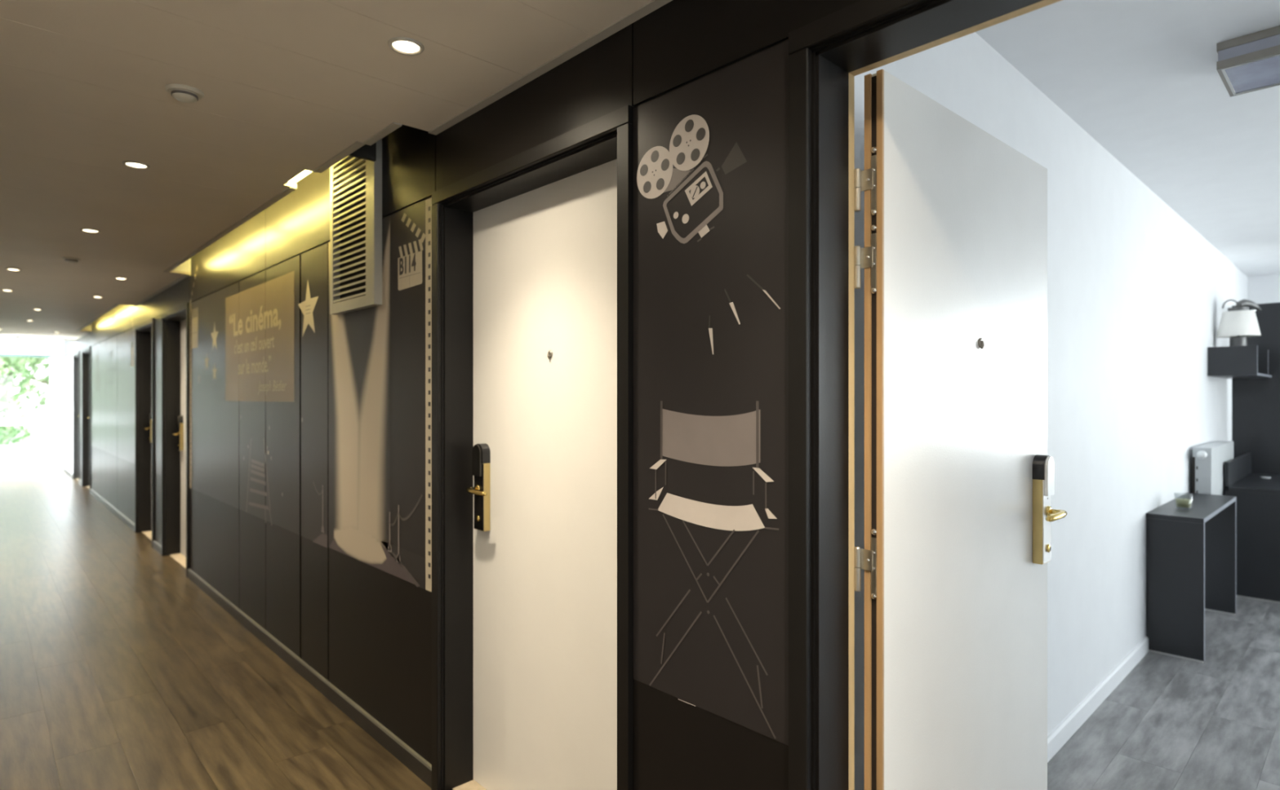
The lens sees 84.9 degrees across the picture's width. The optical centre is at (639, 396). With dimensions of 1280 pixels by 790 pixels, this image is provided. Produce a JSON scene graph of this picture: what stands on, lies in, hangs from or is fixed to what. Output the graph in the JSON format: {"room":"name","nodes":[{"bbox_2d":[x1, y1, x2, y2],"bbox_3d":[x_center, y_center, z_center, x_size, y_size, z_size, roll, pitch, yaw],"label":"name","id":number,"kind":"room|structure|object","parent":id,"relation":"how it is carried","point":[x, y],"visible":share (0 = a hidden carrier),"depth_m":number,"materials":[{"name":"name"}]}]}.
{"room":"hotel corridor","nodes":[
{"label":"hotel corridor","id":0,"kind":"room"},
{"bbox_2d":[0,337,63,469],"bbox_3d":[-12.299,0.030,11.905,4.140,2.700,0.200,0,0,-43],"label":"wall","id":1,"kind":"structure","parent":0,"point":[54,457],"depth_m":13.00,"materials":[{"name":"white paint"}]},
{"bbox_2d":[0,351,52,451],"bbox_3d":[-12.277,0.075,11.801,3.680,1.790,0.260,0,0,-43],"label":"window","id":2,"kind":"structure","parent":1,"relation":"in","point":[24,421],"depth_m":12.85,"materials":[{"name":"plastic"}]},
{"bbox_2d":[0,466,62,473],"bbox_3d":[-12.276,1.345,11.778,4.000,0.070,0.015,0,0,-43],"label":"baseboard","id":3,"kind":"structure","parent":1,"relation":"attached to","point":[60,468],"depth_m":12.83,"materials":[{"name":"plastic"}]},
{"bbox_2d":[0,0,672,341],"bbox_3d":[-3.831,-1.137,4.718,1.710,0.465,17.160,0,0,-43],"label":"ceiling","id":4,"kind":"structure","parent":0,"point":[290,88],"depth_m":2.21,"materials":[{"name":"paint"}]},
{"bbox_2d":[4,268,21,271],"bbox_3d":[-4.555,-0.922,5.091,0.092,0.006,0.092,0,0,-43],"label":"recessed light","id":5,"kind":"object","parent":4,"relation":"in","point":[11,269],"visible":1,"depth_m":5.08,"materials":[{"name":"metal"}]},
{"bbox_2d":[62,257,80,263],"bbox_3d":[-3.809,-0.910,4.692,0.100,0.030,0.100,0,0,-43],"label":"smoke detector","id":6,"kind":"object","parent":4,"relation":"attached to","point":[69,260],"visible":1,"depth_m":4.67,"materials":[{"name":"plastic"}]},
{"bbox_2d":[80,228,100,233],"bbox_3d":[-3.062,-0.922,3.901,0.092,0.006,0.092,0,0,-43],"label":"recessed light","id":7,"kind":"object","parent":4,"relation":"in","point":[87,230],"visible":1,"depth_m":3.89,"materials":[{"name":"metal"}]},
{"bbox_2d":[113,277,128,279],"bbox_3d":[-4.064,-0.922,5.484,0.092,0.006,0.092,0,0,-43],"label":"recessed light","id":8,"kind":"object","parent":4,"relation":"in","point":[118,278],"visible":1,"depth_m":5.47,"materials":[{"name":"metal"}]},
{"bbox_2d":[121,160,150,169],"bbox_3d":[-2.010,-0.922,2.794,0.092,0.006,0.092,0,0,-43],"label":"recessed light","id":9,"kind":"object","parent":4,"relation":"in","point":[136,165],"visible":1,"depth_m":2.79,"materials":[{"name":"metal"}]},
{"bbox_2d":[164,83,204,103],"bbox_3d":[-1.378,-0.910,2.120,0.100,0.030,0.100,0,0,-43],"label":"smoke detector","id":10,"kind":"object","parent":4,"relation":"attached to","point":[180,92],"visible":1,"depth_m":2.10,"materials":[{"name":"plastic"}]},
{"bbox_2d":[171,89,198,100],"bbox_3d":[-1.378,-0.909,2.120,0.069,0.007,0.069,0,0,-43],"label":"grille","id":11,"kind":"object","parent":10,"relation":"attached to","point":[179,95],"depth_m":2.10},
{"bbox_2d":[288,168,315,183],"bbox_3d":[-1.842,-0.970,3.406,0.093,0.052,1.280,0,0,-43],"label":"lamp","id":12,"kind":"object","parent":4,"relation":"attached to","point":[307,171],"visible":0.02,"depth_m":3.06,"materials":[{"name":"plastic"}]},
{"bbox_2d":[387,36,424,55],"bbox_3d":[-0.617,-0.922,1.847,0.092,0.006,0.092,0,0,-43],"label":"recessed light","id":13,"kind":"object","parent":4,"relation":"in","point":[400,45],"visible":1,"depth_m":1.84,"materials":[{"name":"metal"}]},
{"bbox_2d":[63,0,861,789],"bbox_3d":[-4.113,0.080,6.158,0.141,2.600,19.400,0,0,-43],"label":"wall","id":14,"kind":"structure","parent":0,"point":[366,628],"depth_m":1.71,"materials":[{"name":"paint"}]},
{"bbox_2d":[62,466,72,478],"bbox_3d":[-10.180,1.345,12.463,0.013,0.070,1.900,0,0,-43],"label":"baseboard","id":15,"kind":"structure","parent":14,"relation":"attached to","point":[68,472],"depth_m":12.42,"materials":[{"name":"metal"}]},
{"bbox_2d":[72,351,80,484],"bbox_3d":[-9.112,0.333,11.478,0.215,2.095,1.000,0,0,-43],"label":"door frame","id":16,"kind":"structure","parent":14,"relation":"attached to","point":[76,357],"depth_m":11.74,"materials":[{"name":"paint"}]},
{"bbox_2d":[81,346,91,488],"bbox_3d":[-8.116,0.333,10.424,0.215,2.095,1.060,0,0,-43],"label":"door frame","id":17,"kind":"structure","parent":14,"relation":"attached to","point":[86,353],"depth_m":10.71,"materials":[{"name":"paint"}]},
{"bbox_2d":[95,350,99,391],"bbox_3d":[-7.298,-0.345,9.422,0.001,0.550,0.480,0,0,-43],"label":"print","id":18,"kind":"object","parent":14,"relation":"attached to","point":[97,380],"visible":1,"depth_m":9.43},
{"bbox_2d":[106,350,113,385],"bbox_3d":[-6.436,-0.354,8.510,0.001,0.431,0.683,0,0,-43],"label":"print","id":19,"kind":"object","parent":14,"relation":"attached to","point":[109,350],"visible":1,"depth_m":8.53},
{"bbox_2d":[89,488,134,531],"bbox_3d":[-6.473,1.345,8.543,0.013,0.070,3.930,0,0,-43],"label":"baseboard","id":20,"kind":"structure","parent":14,"relation":"attached to","point":[128,522],"depth_m":8.22,"materials":[{"name":"metal"}]},
{"bbox_2d":[130,314,134,367],"bbox_3d":[-5.291,-0.598,7.300,0.001,0.575,0.242,0,0,-43],"label":"print","id":21,"kind":"object","parent":14,"relation":"attached to","point":[131,346],"visible":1,"depth_m":7.33},
{"bbox_2d":[134,318,155,547],"bbox_3d":[-4.711,0.333,6.824,0.215,2.095,0.990,0,0,-43],"label":"door frame","id":22,"kind":"structure","parent":14,"relation":"attached to","point":[144,331],"depth_m":7.10,"materials":[{"name":"paint"}]},
{"bbox_2d":[143,413,151,442],"bbox_3d":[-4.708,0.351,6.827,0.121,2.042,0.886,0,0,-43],"label":"door handle","id":23,"kind":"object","parent":14,"relation":"in","point":[149,415],"depth_m":7.06,"materials":[{"name":"metal"}]},
{"bbox_2d":[152,540,161,555],"bbox_3d":[-4.299,1.345,6.244,0.013,0.070,0.420,0,0,-43],"label":"baseboard","id":24,"kind":"structure","parent":14,"relation":"attached to","point":[157,547],"depth_m":6.24,"materials":[{"name":"metal"}]},
{"bbox_2d":[161,302,190,577],"bbox_3d":[-3.727,0.333,5.783,0.215,2.095,1.035,0,0,-43],"label":"door frame","id":25,"kind":"structure","parent":14,"relation":"attached to","point":[171,320],"depth_m":6.08,"materials":[{"name":"paint"}]},
{"bbox_2d":[172,319,186,556],"bbox_3d":[-3.724,0.351,5.786,0.121,2.042,0.931,0,0,-43],"label":"door","id":26,"kind":"structure","parent":14,"relation":"in","point":[181,420],"depth_m":6.05,"materials":[{"name":"laminate"}]},
{"bbox_2d":[189,302,191,488],"bbox_3d":[-3.405,-0.006,5.306,0.001,1.402,0.060,0,0,-43],"label":"print","id":27,"kind":"object","parent":14,"relation":"attached to","point":[190,304],"visible":1,"depth_m":5.31},
{"bbox_2d":[190,266,198,349],"bbox_3d":[-3.327,-0.662,5.223,0.001,0.605,0.268,0,0,-43],"label":"print","id":28,"kind":"object","parent":14,"relation":"attached to","point":[194,325],"visible":1,"depth_m":5.21},
{"bbox_2d":[204,353,208,368],"bbox_3d":[-3.051,-0.251,4.931,0.001,0.132,0.139,0,0,-43],"label":"print","id":29,"kind":"object","parent":14,"relation":"attached to","point":[206,359],"visible":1,"depth_m":4.93},
{"bbox_2d":[210,324,217,350],"bbox_3d":[-2.898,-0.413,4.770,0.001,0.200,0.210,0,0,-43],"label":"print","id":30,"kind":"object","parent":14,"relation":"attached to","point":[214,335],"visible":1,"depth_m":4.78},
{"bbox_2d":[212,364,217,380],"bbox_3d":[-2.898,-0.173,4.770,0.001,0.127,0.134,0,0,-43],"label":"print","id":31,"kind":"object","parent":14,"relation":"attached to","point":[214,370],"visible":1,"depth_m":4.78},
{"bbox_2d":[225,271,294,402],"bbox_3d":[-2.229,-0.306,4.062,0.001,0.668,1.362,0,0,-43],"label":"print","id":32,"kind":"object","parent":14,"relation":"attached to","point":[260,319],"visible":1,"depth_m":3.98},
{"bbox_2d":[240,415,302,525],"bbox_3d":[-2.063,0.407,3.886,0.001,0.607,1.139,0,0,-43],"label":"print","id":33,"kind":"object","parent":14,"relation":"attached to","point":[254,461],"visible":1,"depth_m":4.01},
{"bbox_2d":[297,281,318,337],"bbox_3d":[-1.621,-0.434,3.418,0.001,0.280,0.290,0,0,-43],"label":"print","id":34,"kind":"object","parent":14,"relation":"attached to","point":[307,307],"visible":1,"depth_m":3.42},
{"bbox_2d":[187,568,431,788],"bbox_3d":[-2.084,1.345,3.902,0.013,0.070,3.955,0,0,-43],"label":"baseboard","id":35,"kind":"structure","parent":14,"relation":"attached to","point":[415,762],"depth_m":3.17,"materials":[{"name":"metal"}]},
{"bbox_2d":[312,481,324,533],"bbox_3d":[-1.520,0.520,3.311,0.001,0.231,0.152,0,0,-43],"label":"print","id":36,"kind":"object","parent":14,"relation":"attached to","point":[319,494],"visible":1,"depth_m":3.27},
{"bbox_2d":[329,138,382,315],"bbox_3d":[-1.204,-0.767,2.955,0.033,0.805,0.480,0,0,-43],"label":"air vent","id":37,"kind":"object","parent":14,"relation":"in","point":[355,183],"visible":0.68,"depth_m":2.95,"materials":[{"name":"metal"}]},
{"bbox_2d":[328,215,390,573],"bbox_3d":[-1.205,-0.007,2.979,0.001,1.402,0.664,0,0,-43],"label":"print","id":38,"kind":"object","parent":14,"relation":"attached to","point":[359,340],"visible":0.86,"depth_m":2.95},
{"bbox_2d":[311,533,424,589],"bbox_3d":[-1.179,0.638,2.950,0.001,0.125,1.170,0,0,-43],"label":"print","id":39,"kind":"object","parent":14,"relation":"attached to","point":[411,570],"visible":1,"depth_m":2.67,"materials":[{"name":"paint"}]},
{"bbox_2d":[387,511,398,552],"bbox_3d":[-0.959,0.527,2.717,0.001,0.164,0.097,0,0,-43],"label":"print","id":40,"kind":"object","parent":14,"relation":"attached to","point":[389,548],"visible":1,"depth_m":2.74},
{"bbox_2d":[396,493,422,563],"bbox_3d":[-0.862,0.494,2.615,0.001,0.283,0.219,0,0,-43],"label":"print","id":41,"kind":"object","parent":14,"relation":"attached to","point":[421,495],"visible":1,"depth_m":2.67},
{"bbox_2d":[397,213,426,290],"bbox_3d":[-0.850,-0.548,2.603,0.001,0.294,0.233,0,0,-43],"label":"print","id":42,"kind":"object","parent":14,"relation":"attached to","point":[409,266],"visible":1,"depth_m":2.61},
{"bbox_2d":[425,197,432,591],"bbox_3d":[-0.751,-0.006,2.499,0.001,1.402,0.062,0,0,-43],"label":"print","id":43,"kind":"object","parent":14,"relation":"attached to","point":[428,205],"visible":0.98,"depth_m":2.50},
{"bbox_2d":[431,104,634,789],"bbox_3d":[-0.302,0.333,2.162,0.215,2.095,1.023,0,0,-43],"label":"door frame","id":44,"kind":"structure","parent":14,"relation":"attached to","point":[607,138],"depth_m":2.44,"materials":[{"name":"paint"}]},
{"bbox_2d":[466,159,617,789],"bbox_3d":[-0.300,0.351,2.164,0.121,2.042,0.919,0,0,-43],"label":"door","id":45,"kind":"structure","parent":14,"relation":"in","point":[544,451],"depth_m":2.19,"materials":[{"name":"laminate"}]},
{"bbox_2d":[636,115,746,244],"bbox_3d":[0.108,-0.490,1.589,0.002,0.290,0.337,0,0,-43],"label":"print","id":46,"kind":"object","parent":14,"relation":"attached to","point":[656,175],"visible":1,"depth_m":1.60},
{"bbox_2d":[708,315,713,354],"bbox_3d":[0.156,-0.135,1.539,0.001,0.086,0.015,0,0,-43],"label":"print","id":47,"kind":"object","parent":14,"relation":"attached to","point":[710,330],"visible":1,"depth_m":1.54},
{"bbox_2d":[648,400,778,738],"bbox_3d":[0.150,0.352,1.546,0.001,0.685,0.377,0,0,-43],"label":"print","id":48,"kind":"object","parent":14,"relation":"attached to","point":[728,440],"visible":1,"depth_m":1.54},
{"bbox_2d":[724,288,740,324],"bbox_3d":[0.197,-0.192,1.496,0.001,0.080,0.045,0,0,-43],"label":"print","id":49,"kind":"object","parent":14,"relation":"attached to","point":[731,304],"visible":1,"depth_m":1.49},
{"bbox_2d":[746,274,780,309],"bbox_3d":[0.253,-0.216,1.437,0.001,0.081,0.086,0,0,-43],"label":"print","id":50,"kind":"object","parent":14,"relation":"attached to","point":[748,276],"visible":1,"depth_m":1.44},
{"bbox_2d":[788,0,1062,789],"bbox_3d":[0.722,0.333,1.078,0.215,2.095,1.025,0,0,-43],"label":"door frame","id":51,"kind":"structure","parent":14,"relation":"attached to","point":[826,54],"depth_m":1.36,"materials":[{"name":"paint"}]},
{"bbox_2d":[853,69,1066,789],"bbox_3d":[0.831,0.356,1.702,0.962,2.032,0.125,0,0,-41],"label":"door","id":52,"kind":"structure","parent":14,"relation":"in","point":[959,472],"depth_m":1.62,"materials":[{"name":"laminate"}]},
{"bbox_2d":[0,470,1279,789],"bbox_3d":[-2.571,1.440,7.774,12.919,0.120,21.449,0,0,-43],"label":"floor","id":53,"kind":"structure","parent":0,"point":[118,672],"depth_m":3.21,"materials":[{"name":"brown wood"}]},
{"bbox_2d":[1146,493,1235,662],"bbox_3d":[3.258,1.006,4.113,1.180,0.748,0.247,0,0,-43],"label":"desk","id":54,"kind":"object","parent":53,"relation":"on","point":[1191,553],"visible":0.99,"depth_m":3.75,"materials":[{"name":"wood"}]},
{"bbox_2d":[1175,493,1191,509],"bbox_3d":[3.073,0.591,3.959,0.086,0.082,0.086,0,0,-43],"label":"glass","id":55,"kind":"object","parent":54,"relation":"on","point":[1184,503],"visible":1,"depth_m":3.94,"materials":[{"name":"glass"}]},
{"bbox_2d":[1175,498,1191,507],"bbox_3d":[3.073,0.602,3.959,0.074,0.042,0.074,0,0,-43],"label":"candle","id":56,"kind":"object","parent":55,"relation":"on","point":[1184,503],"depth_m":3.94,"materials":[{"name":"wax"}]},
{"bbox_2d":[1224,453,1279,603],"bbox_3d":[4.939,0.919,4.839,1.240,0.922,1.245,0,0,-43],"label":"cabinet","id":57,"kind":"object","parent":53,"relation":"on","point":[1257,498],"depth_m":4.77,"materials":[{"name":"wood"}]},
{"bbox_2d":[1228,473,1279,494],"bbox_3d":[4.947,0.639,4.830,1.240,0.028,1.222,0,0,-43],"label":"countertop","id":58,"kind":"structure","parent":57,"relation":"on","point":[1253,482],"depth_m":4.93,"materials":[{"name":"black wood"}]},
{"bbox_2d":[1260,476,1271,479],"bbox_3d":[4.763,0.619,5.330,0.068,0.012,0.068,0,0,-43],"label":"dish","id":59,"kind":"object","parent":57,"relation":"on","point":[1264,477],"visible":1,"depth_m":5.32,"materials":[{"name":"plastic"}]},
{"bbox_2d":[1231,302,1279,475],"bbox_3d":[5.366,0.315,5.312,0.025,2.130,1.345,0,0,-43],"label":"cladding","id":60,"kind":"object","parent":53,"relation":"on","point":[1255,402],"visible":0.55,"depth_m":5.65,"materials":[{"name":"black wood"}]},
{"bbox_2d":[854,31,1247,789],"bbox_3d":[3.080,0.030,4.199,7.620,2.700,0.120,0,0,-43],"label":"wall","id":61,"kind":"structure","parent":0,"point":[1136,295],"depth_m":3.18,"materials":[{"name":"white paint"}]},
{"bbox_2d":[1047,635,1148,762],"bbox_3d":[1.556,1.340,2.667,3.280,0.080,0.013,0,0,-43],"label":"baseboard","id":62,"kind":"structure","parent":61,"relation":"attached to","point":[1078,716],"depth_m":3.06,"materials":[{"name":"white paint"}]},
{"bbox_2d":[1191,440,1233,495],"bbox_3d":[4.016,0.857,4.918,1.072,1.044,0.120,0,0,-43],"label":"radiator","id":63,"kind":"object","parent":61,"relation":"attached to","point":[1208,460],"visible":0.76,"depth_m":4.62,"materials":[{"name":"metal"}]},
{"bbox_2d":[1207,345,1271,378],"bbox_3d":[4.617,-0.256,5.379,0.955,0.212,0.276,0,0,-43],"label":"box shelf","id":64,"kind":"object","parent":61,"relation":"attached to","point":[1230,362],"visible":1,"depth_m":5.08,"materials":[{"name":"black wood"}]},
{"bbox_2d":[1216,298,1261,346],"bbox_3d":[4.503,-0.451,5.270,0.256,0.565,0.256,0,0,-43],"label":"reading lamp","id":65,"kind":"object","parent":64,"relation":"on","point":[1239,323],"visible":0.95,"depth_m":5.22,"materials":[{"name":"fabric"}]},
{"bbox_2d":[975,0,1279,276],"bbox_3d":[4.521,-1.245,2.675,7.620,0.200,4.275,0,0,-43],"label":"ceiling","id":66,"kind":"structure","parent":0,"point":[1141,77],"depth_m":2.69,"materials":[{"name":"white paint"}]},
{"bbox_2d":[1216,25,1279,97],"bbox_3d":[2.082,-1.101,2.264,0.300,0.086,0.300,0,0,-43],"label":"ceiling lamp","id":67,"kind":"object","parent":66,"relation":"attached to","point":[1249,63],"visible":1,"depth_m":2.25,"materials":[{"name":"silver metal"}]},
{"bbox_2d":[1247,274,1279,303],"bbox_3d":[7.306,0.030,5.239,0.150,2.700,4.175,0,0,-43],"label":"wall","id":68,"kind":"structure","parent":0,"point":[1265,289],"depth_m":6.62,"materials":[{"name":"white paint"}]},
{"label":"outside","id":69,"kind":"structure","parent":0,"visible":0},
{"bbox_2d":[2,424,49,444],"bbox_3d":[-26.493,1.780,29.724,60.000,0.200,40.400,0,0,-43],"label":"lawn","id":70,"kind":"structure","parent":69,"point":[42,431],"depth_m":30.87,"materials":[{"name":"green plant"}]},
{"bbox_2d":[0,356,40,445],"bbox_3d":[-15.058,-0.178,15.769,2.374,3.727,2.338,0,0,-41],"label":"leafy tree","id":71,"kind":"object","parent":70,"relation":"on","point":[9,406],"visible":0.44,"depth_m":15.80,"materials":[{"name":"green plant"}]},
{"bbox_2d":[0,356,49,444],"bbox_3d":[-17.181,-1.361,20.044,4.456,6.089,3.931,0,0,40],"label":"leafy tree","id":72,"kind":"object","parent":70,"relation":"on","point":[33,362],"visible":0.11,"depth_m":20.26,"materials":[{"name":"green plant"}]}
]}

